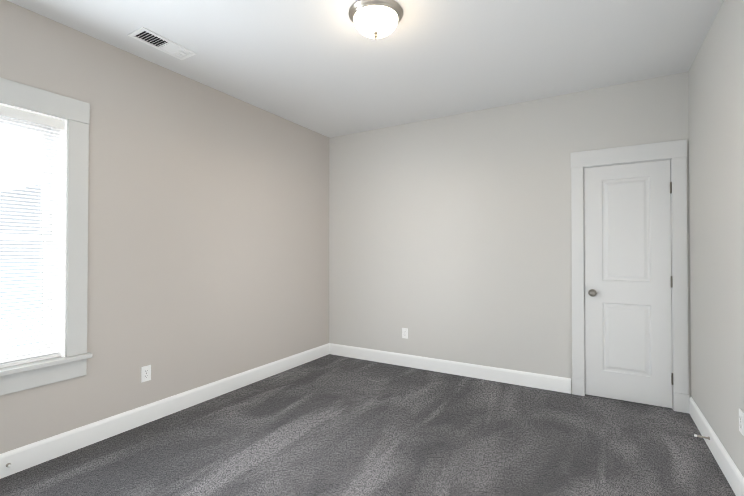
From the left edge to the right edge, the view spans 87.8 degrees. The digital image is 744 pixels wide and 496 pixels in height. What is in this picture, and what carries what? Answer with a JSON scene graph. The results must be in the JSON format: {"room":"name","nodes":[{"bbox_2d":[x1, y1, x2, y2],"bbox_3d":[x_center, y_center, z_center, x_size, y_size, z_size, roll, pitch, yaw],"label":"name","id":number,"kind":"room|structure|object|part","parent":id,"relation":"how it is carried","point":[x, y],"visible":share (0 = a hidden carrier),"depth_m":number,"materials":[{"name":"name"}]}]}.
{"room":"empty bedroom","nodes":[
{"label":"empty bedroom","id":0,"kind":"room"},
{"bbox_2d":[0,0,328,453],"bbox_3d":[-1.717,-0.053,3.049,0.150,2.740,4.700,0,-1,30],"label":"wall","id":1,"kind":"structure","parent":0,"point":[208,234],"depth_m":3.10,"materials":[{"name":"grey paint"}]},
{"bbox_2d":[0,77,91,395],"bbox_3d":[-2.235,-0.066,2.113,0.200,1.806,1.182,0,-1,30],"label":"window","id":2,"kind":"structure","parent":1,"relation":"in","point":[54,233],"depth_m":2.43,"materials":[{"name":"white plastic"}]},
{"bbox_3d":[-2.292,-0.073,2.146,0.031,1.346,0.746,0,-1,30],"label":"glass","id":3,"kind":"part","parent":2,"relation":"part of","materials":[{"name":"glass"}]},
{"bbox_3d":[-2.283,-0.066,2.141,0.072,1.445,0.830,0,-1,30],"label":"window sashes","id":4,"kind":"part","parent":2,"relation":"part of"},
{"bbox_3d":[-2.224,-0.066,2.106,0.046,1.512,0.896,0,-1,30],"label":"window blind rails","id":5,"kind":"part","parent":2,"relation":"part of","materials":[{"name":"white plastic"}]},
{"bbox_2d":[37,127,41,357],"bbox_3d":[-2.058,-0.050,2.396,0.026,1.460,0.010,0,-1,30],"label":"blind cord","id":6,"kind":"object","parent":2,"relation":"hanging from","point":[40,234],"visible":0.76,"depth_m":2.38,"materials":[{"name":"white fabric"}]},
{"bbox_2d":[141,365,150,382],"bbox_3d":[-1.699,0.946,2.912,0.008,0.115,0.070,0,-1,30],"label":"electrical outlet","id":7,"kind":"object","parent":1,"relation":"attached to","point":[145,373],"visible":1,"depth_m":2.91,"materials":[{"name":"white plastic"}]},
{"bbox_2d":[0,343,328,478],"bbox_3d":[-1.645,1.249,2.993,0.015,0.135,4.400,0,-1,30],"label":"baseboard","id":8,"kind":"structure","parent":1,"relation":"attached to","point":[19,459],"depth_m":2.83,"materials":[{"name":"white wood"}]},
{"bbox_2d":[7,0,723,137],"bbox_3d":[0.120,-1.489,2.512,3.880,0.120,5.600,0,-1,30],"label":"ceiling","id":9,"kind":"structure","parent":0,"point":[326,68],"depth_m":2.77,"materials":[{"name":"white paint"}]},
{"bbox_2d":[128,27,196,59],"bbox_3d":[-1.460,-1.417,2.711,0.180,0.019,0.390,0,-1,30],"label":"ceiling vent","id":10,"kind":"object","parent":9,"relation":"in","point":[159,42],"visible":1,"depth_m":2.70,"materials":[{"name":"white plastic"}]},
{"bbox_2d":[349,0,402,38],"bbox_3d":[0.024,-1.355,2.365,0.332,0.151,0.332,0,-1,30],"label":"ceiling light","id":11,"kind":"object","parent":9,"relation":"attached to","point":[375,19],"visible":1,"depth_m":2.28,"materials":[{"name":"white glass"}]},
{"bbox_3d":[0.024,-1.357,2.365,0.272,0.088,0.272,0,-1,30],"label":"glass","id":12,"kind":"part","parent":11,"relation":"part of","materials":[{"name":"white glass"}]},
{"bbox_2d":[0,354,735,495],"bbox_3d":[0.120,1.371,2.481,3.880,0.120,5.600,0,-1,30],"label":"floor","id":13,"kind":"structure","parent":0,"point":[331,425],"depth_m":2.56,"materials":[{"name":"carpet"}]},
{"bbox_2d":[329,72,690,395],"bbox_3d":[1.041,-0.042,4.072,3.580,2.740,0.150,0,-1,30],"label":"wall","id":14,"kind":"structure","parent":0,"point":[450,238],"depth_m":3.97,"materials":[{"name":"grey paint"}]},
{"bbox_2d":[402,328,407,338],"bbox_3d":[0.371,0.961,4.361,0.070,0.115,0.008,0,-1,30],"label":"electrical outlet","id":15,"kind":"object","parent":14,"relation":"attached to","point":[404,332],"visible":1,"depth_m":4.36,"materials":[{"name":"white plastic"}]},
{"bbox_2d":[329,343,570,393],"bbox_3d":[0.631,1.262,4.202,2.726,0.135,0.015,0,-1,30],"label":"baseboard","id":16,"kind":"structure","parent":14,"relation":"attached to","point":[539,381],"depth_m":4.03,"materials":[{"name":"white wood"}]},
{"bbox_2d":[584,160,672,407],"bbox_3d":[2.173,0.293,3.302,0.628,2.030,0.105,0,-1,30],"label":"door","id":17,"kind":"structure","parent":14,"relation":"in","point":[628,310],"depth_m":3.31,"materials":[{"name":"white wood"}]},
{"bbox_3d":[1.945,0.399,3.414,0.066,0.066,0.070,0,-1,30],"label":"knob","id":18,"kind":"part","parent":17,"relation":"part of","materials":[{"name":"grey metal"}]},
{"bbox_3d":[2.453,0.286,3.170,0.012,1.658,0.041,0,-1,30],"label":"door hinges","id":19,"kind":"part","parent":17,"relation":"part of","materials":[{"name":"silver metal"}]},
{"bbox_2d":[571,139,689,412],"bbox_3d":[2.210,0.226,3.373,0.834,2.190,0.174,0,-1,30],"label":"door frame","id":20,"kind":"structure","parent":14,"relation":"attached to","point":[675,151],"depth_m":3.18,"materials":[{"name":"white wood"}]},
{"bbox_2d":[688,0,743,476],"bbox_3d":[1.731,-0.069,1.556,0.150,2.740,5.600,0,-1,30],"label":"wall","id":21,"kind":"structure","parent":0,"point":[716,132],"depth_m":2.34,"materials":[{"name":"grey paint"}]},
{"bbox_2d":[689,396,743,495],"bbox_3d":[1.432,1.229,1.194,0.015,0.135,4.400,0,-1,30],"label":"baseboard","id":22,"kind":"structure","parent":21,"relation":"attached to","point":[730,469],"depth_m":2.33,"materials":[{"name":"white wood"}]},
{"bbox_2d":[694,434,709,439],"bbox_3d":[2.164,1.239,2.539,0.079,0.022,0.022,0,-1,30],"label":"door stop","id":23,"kind":"object","parent":22,"relation":"attached to","point":[708,437],"visible":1,"depth_m":2.53,"materials":[{"name":"silver metal"}]},
{"bbox_2d":[739,409,743,435],"bbox_3d":[1.900,0.895,1.990,0.008,0.115,0.070,0,-1,30],"label":"electrical outlet","id":24,"kind":"object","parent":21,"relation":"attached to","point":[741,421],"visible":1,"depth_m":1.98,"materials":[{"name":"white plastic"}]},
{"label":"outside","id":25,"kind":"structure","parent":0,"visible":0},
{"bbox_2d":[0,125,40,191],"bbox_3d":[-13.797,-3.108,9.912,0.100,15.000,28.000,0,-1,30],"label":"sky","id":26,"kind":"structure","parent":25,"point":[20,140],"depth_m":13.04,"materials":[{"name":"white"}]},
{"bbox_2d":[0,262,41,348],"bbox_3d":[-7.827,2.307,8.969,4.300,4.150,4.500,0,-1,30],"label":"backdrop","id":27,"kind":"structure","parent":25,"point":[21,301],"depth_m":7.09,"materials":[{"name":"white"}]},
{"bbox_2d":[0,185,41,259],"bbox_3d":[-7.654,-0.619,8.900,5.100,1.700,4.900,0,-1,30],"label":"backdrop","id":28,"kind":"object","parent":27,"relation":"on","point":[21,219],"depth_m":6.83,"materials":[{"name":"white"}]}
]}

